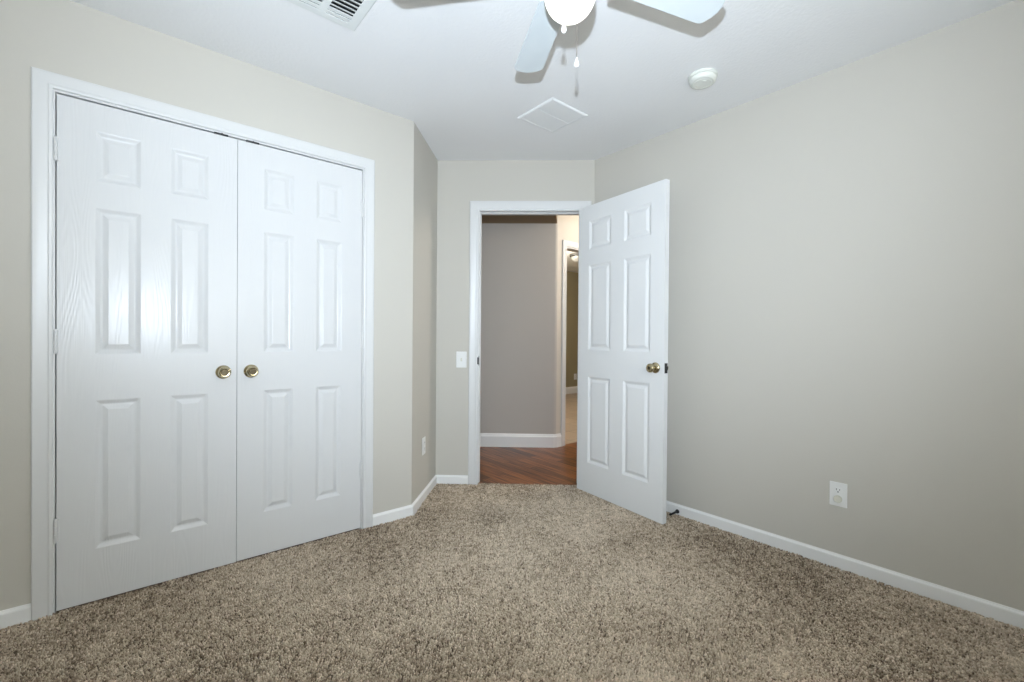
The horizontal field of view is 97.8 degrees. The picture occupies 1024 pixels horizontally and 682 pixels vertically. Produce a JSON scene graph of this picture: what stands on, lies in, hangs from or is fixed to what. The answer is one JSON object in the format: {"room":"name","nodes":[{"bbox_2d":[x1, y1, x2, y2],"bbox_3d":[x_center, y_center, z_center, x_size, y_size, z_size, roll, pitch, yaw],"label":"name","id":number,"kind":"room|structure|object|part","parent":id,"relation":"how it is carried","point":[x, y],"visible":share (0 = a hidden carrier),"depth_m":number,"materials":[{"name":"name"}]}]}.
{"room":"empty bedroom","nodes":[
{"label":"empty bedroom","id":0,"kind":"room"},
{"bbox_2d":[0,0,413,610],"bbox_3d":[-1.515,-0.134,2.078,2.269,2.452,0.100,0,1,-40],"label":"wall","id":1,"kind":"structure","parent":0,"point":[68,38],"depth_m":1.96,"materials":[{"name":"grey paint"}]},
{"bbox_2d":[0,603,30,628],"bbox_3d":[-2.070,1.053,1.551,0.546,0.076,0.012,0,1,-40],"label":"baseboard","id":2,"kind":"structure","parent":1,"relation":"attached to","point":[15,615],"depth_m":1.70,"materials":[{"name":"white paint"}]},
{"bbox_2d":[53,94,237,610],"bbox_3d":[-1.571,0.045,1.958,0.628,2.063,0.086,0,1,-40],"label":"door","id":3,"kind":"structure","parent":1,"relation":"in","point":[145,335],"depth_m":1.94,"materials":[{"name":"white paint"}]},
{"bbox_3d":[-1.359,0.149,2.109,0.052,0.052,0.038,0,1,-40],"label":"knob","id":4,"kind":"part","parent":3,"relation":"part of","materials":[{"name":"gold metal"}]},
{"bbox_3d":[-1.349,0.149,2.098,0.029,0.029,0.004,0,1,-40],"label":"knob","id":5,"kind":"part","parent":3,"relation":"part of","materials":[{"name":"gold metal"}]},
{"bbox_2d":[31,66,374,620],"bbox_3d":[-1.362,0.021,2.198,1.367,2.142,0.117,0,1,-40],"label":"trim","id":6,"kind":"structure","parent":1,"relation":"attached to","point":[45,85],"depth_m":1.75,"materials":[{"name":"white paint"}]},
{"bbox_2d":[236,140,363,560],"bbox_3d":[-1.090,0.044,2.365,0.628,2.061,0.086,0,1,-40],"label":"door","id":7,"kind":"structure","parent":1,"relation":"in","point":[299,466],"depth_m":2.34,"materials":[{"name":"white paint"}]},
{"bbox_3d":[-1.270,0.149,2.183,0.052,0.052,0.038,0,1,-40],"label":"knob","id":8,"kind":"part","parent":7,"relation":"part of","materials":[{"name":"gold metal"}]},
{"bbox_2d":[373,505,412,525],"bbox_3d":[-0.718,1.056,2.695,0.261,0.076,0.012,0,1,-40],"label":"baseboard","id":9,"kind":"structure","parent":1,"relation":"attached to","point":[388,516],"depth_m":2.69,"materials":[{"name":"white paint"}]},
{"bbox_2d":[412,123,437,502],"bbox_3d":[-0.642,-0.135,3.098,0.100,2.452,0.647,0,0,4],"label":"wall","id":10,"kind":"structure","parent":0,"point":[425,161],"depth_m":3.03,"materials":[{"name":"grey paint"}]},
{"bbox_2d":[422,436,425,455],"bbox_3d":[-0.598,0.713,3.039,0.008,0.117,0.072,0,0,4],"label":"wall outlet","id":11,"kind":"object","parent":10,"relation":"attached to","point":[423,438],"visible":1,"depth_m":3.02,"materials":[{"name":"white plastic"}]},
{"bbox_2d":[412,475,436,514],"bbox_3d":[-0.597,1.054,3.080,0.012,0.076,0.612,0,0,4],"label":"baseboard","id":12,"kind":"structure","parent":10,"relation":"attached to","point":[416,504],"depth_m":3.03,"materials":[{"name":"white paint"}]},
{"bbox_2d":[436,160,594,474],"bbox_3d":[0.001,-0.132,3.420,1.221,2.452,0.115,0,0,1],"label":"wall","id":13,"kind":"structure","parent":0,"point":[460,182],"depth_m":3.37,"materials":[{"name":"grey paint"}]},
{"bbox_2d":[436,475,467,484],"bbox_3d":[-0.456,1.053,3.376,0.248,0.076,0.012,0,0,1],"label":"baseboard","id":14,"kind":"structure","parent":13,"relation":"attached to","point":[445,479],"depth_m":3.37,"materials":[{"name":"white paint"}]},
{"bbox_2d":[456,351,466,367],"bbox_3d":[-0.382,0.141,3.364,0.078,0.122,0.018,0,0,1],"label":"light switch","id":15,"kind":"object","parent":13,"relation":"attached to","point":[461,357],"visible":1,"depth_m":3.37,"materials":[{"name":"white plastic"}]},
{"bbox_2d":[468,201,591,484],"bbox_3d":[0.132,0.023,3.409,0.909,2.144,0.132,0,0,1],"label":"trim","id":16,"kind":"structure","parent":13,"relation":"attached to","point":[477,208],"depth_m":3.36,"materials":[{"name":"white paint"}]},
{"bbox_2d":[577,179,669,523],"bbox_3d":[0.706,0.062,2.977,0.157,2.050,0.788,0,0,-33],"label":"door","id":17,"kind":"structure","parent":13,"relation":"in","point":[623,297],"depth_m":2.91,"materials":[{"name":"white paint"}]},
{"bbox_3d":[0.837,0.162,2.679,0.048,0.055,0.055,0,0,-33],"label":"knob","id":18,"kind":"part","parent":17,"relation":"part of","materials":[{"name":"gold metal"}]},
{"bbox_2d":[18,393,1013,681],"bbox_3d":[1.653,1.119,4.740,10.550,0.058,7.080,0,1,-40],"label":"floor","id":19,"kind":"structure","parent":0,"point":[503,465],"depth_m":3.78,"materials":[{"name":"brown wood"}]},
{"bbox_2d":[0,483,1023,681],"bbox_3d":[0.011,1.099,1.360,3.472,0.019,3.837,0,1,-40],"label":"carpet","id":20,"kind":"structure","parent":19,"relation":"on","point":[615,542],"depth_m":1.76,"materials":[{"name":"beige carpet"}]},
{"bbox_2d":[480,215,557,433],"bbox_3d":[-0.839,-0.147,4.643,2.598,2.452,0.160,0,0,1],"label":"wall","id":21,"kind":"structure","parent":0,"point":[519,263],"depth_m":4.54,"materials":[{"name":"grey paint"}]},
{"bbox_2d":[480,433,561,447],"bbox_3d":[-0.820,1.008,4.564,2.657,0.143,0.069,0,0,0],"label":"baseboard","id":22,"kind":"structure","parent":21,"relation":"attached to","point":[486,439],"depth_m":4.54,"materials":[{"name":"white paint"}]},
{"bbox_2d":[482,215,556,223],"bbox_3d":[-0.850,-1.263,4.024,2.590,0.132,1.064,0,0,1],"label":"ceiling","id":23,"kind":"structure","parent":0,"point":[537,219],"depth_m":4.37,"materials":[{"name":"brown paint"}]},
{"bbox_2d":[70,0,1014,159],"bbox_3d":[0.025,-1.373,1.349,3.677,0.060,4.056,0,1,-40],"label":"ceiling","id":24,"kind":"structure","parent":0,"point":[446,67],"depth_m":2.08,"materials":[{"name":"white paint"}]},
{"bbox_2d":[286,0,376,30],"bbox_3d":[-0.703,-1.345,1.733,0.300,0.013,0.302,0,1,-40],"label":"ceiling vent","id":25,"kind":"object","parent":24,"relation":"in","point":[349,14],"visible":1,"depth_m":1.81,"materials":[{"name":"white metal"}]},
{"bbox_2d":[518,97,587,132],"bbox_3d":[0.243,-1.346,2.681,0.298,0.010,0.296,0,1,-40],"label":"ceiling vent","id":26,"kind":"object","parent":24,"relation":"in","point":[552,115],"visible":1,"depth_m":2.66,"materials":[{"name":"white metal"}]},
{"bbox_3d":[0.205,-1.347,2.725,0.257,0.009,0.139,0,1,-40],"label":"panel","id":27,"kind":"part","parent":26,"relation":"part of","materials":[{"name":"white paint"}]},
{"bbox_3d":[0.289,-1.345,2.627,0.257,0.009,0.113,0,1,-40],"label":"panel","id":28,"kind":"part","parent":26,"relation":"part of","materials":[{"name":"white paint"}]},
{"bbox_2d":[515,0,724,72],"bbox_3d":[0.183,-1.067,1.216,0.996,0.549,0.999,0,1,-40],"label":"ceiling fan","id":29,"kind":"object","parent":24,"relation":"hanging from","point":[547,19],"visible":1,"depth_m":1.41,"materials":[{"name":"white plastic"}]},
{"bbox_3d":[0.097,-1.054,1.562,0.114,0.006,0.390,-6,2,-11],"label":"blade","id":30,"kind":"part","parent":29,"relation":"part of","materials":[{"name":"grey wood"}]},
{"bbox_3d":[0.161,-0.956,1.236,0.143,0.132,0.143,0,1,-40],"label":"light globe","id":31,"kind":"part","parent":29,"relation":"part of","materials":[{"name":"white glass"}]},
{"bbox_3d":[0.188,-0.910,1.292,0.003,0.186,0.003,0,0,-10],"label":"pull chain","id":32,"kind":"part","parent":29,"relation":"part of","materials":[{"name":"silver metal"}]},
{"bbox_3d":[0.473,-1.050,1.354,0.390,0.006,0.114,0,-6,-21],"label":"blade","id":33,"kind":"part","parent":29,"relation":"part of","materials":[{"name":"grey wood"}]},
{"bbox_2d":[688,68,717,88],"bbox_3d":[0.966,-1.321,2.262,0.140,0.042,0.140,0,1,-40],"label":"smoke detector","id":34,"kind":"object","parent":24,"relation":"attached to","point":[703,78],"visible":1,"depth_m":2.23,"materials":[{"name":"white plastic"}]},
{"bbox_2d":[556,215,578,433],"bbox_3d":[1.418,-0.135,5.420,2.600,2.452,0.100,0,1,-40],"label":"wall","id":35,"kind":"structure","parent":0,"point":[568,225],"depth_m":4.57,"materials":[{"name":"beige paint"}]},
{"bbox_2d":[561,240,578,445],"bbox_3d":[0.879,0.027,4.955,1.045,2.127,0.117,0,1,-40],"label":"trim","id":36,"kind":"structure","parent":35,"relation":"attached to","point":[571,246],"depth_m":4.59,"materials":[{"name":"white paint"}]},
{"bbox_2d":[566,271,577,386],"bbox_3d":[0.981,-0.162,8.844,6.280,2.452,0.080,0,1,-40],"label":"wall","id":37,"kind":"structure","parent":0,"point":[572,277],"depth_m":8.98,"materials":[{"name":"beige paint"}]},
{"bbox_2d":[566,386,576,393],"bbox_3d":[1.037,0.993,8.845,6.190,0.143,0.015,0,1,-40],"label":"baseboard","id":38,"kind":"structure","parent":37,"relation":"attached to","point":[569,390],"depth_m":8.97,"materials":[{"name":"white paint"}]},
{"bbox_2d":[567,251,577,272],"bbox_3d":[1.891,-1.404,7.771,6.280,0.060,2.906,0,1,-40],"label":"ceiling","id":39,"kind":"structure","parent":0,"point":[572,266],"depth_m":8.07,"materials":[{"name":"white paint"}]},
{"bbox_2d":[570,253,578,262],"bbox_3d":[1.087,-1.314,7.110,0.340,0.123,0.340,0,1,-40],"label":"ceiling light","id":40,"kind":"object","parent":39,"relation":"attached to","point":[574,256],"visible":0.41,"depth_m":7.01,"materials":[{"name":"white glass"}]},
{"bbox_3d":[1.087,-1.294,7.110,0.290,0.083,0.290,0,1,-40],"label":"lamp shade","id":41,"kind":"part","parent":40,"relation":"part of","materials":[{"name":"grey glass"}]},
{"bbox_2d":[595,0,1023,610],"bbox_3d":[1.653,-0.110,2.191,0.100,2.452,3.212,0,1,-40],"label":"wall","id":42,"kind":"structure","parent":0,"point":[846,304],"depth_m":2.09,"materials":[{"name":"grey paint"}]},
{"bbox_2d":[669,509,678,515],"bbox_3d":[1.012,1.073,2.792,0.078,0.026,0.025,0,0,-32],"label":"door stop","id":43,"kind":"object","parent":42,"relation":"attached to","point":[676,510],"visible":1,"depth_m":2.79,"materials":[{"name":"black metal"}]},
{"bbox_2d":[829,481,846,507],"bbox_3d":[1.587,0.748,2.174,0.019,0.117,0.072,0,1,-40],"label":"wall outlet","id":44,"kind":"object","parent":42,"relation":"attached to","point":[838,491],"visible":1,"depth_m":2.17,"materials":[{"name":"white plastic"}]},
{"bbox_2d":[834,487,841,492],"bbox_3d":[1.590,0.728,2.176,0.004,0.025,0.034,0,1,-40],"label":"receptacle","id":45,"kind":"object","parent":44,"relation":"attached to","point":[836,489],"depth_m":2.18,"materials":[{"name":"white plastic"}]},
{"bbox_2d":[666,500,1023,628],"bbox_3d":[1.585,1.077,2.182,0.012,0.076,3.062,0,1,-40],"label":"baseboard","id":46,"kind":"structure","parent":42,"relation":"attached to","point":[1005,614],"depth_m":2.09,"materials":[{"name":"white paint"}]}
]}

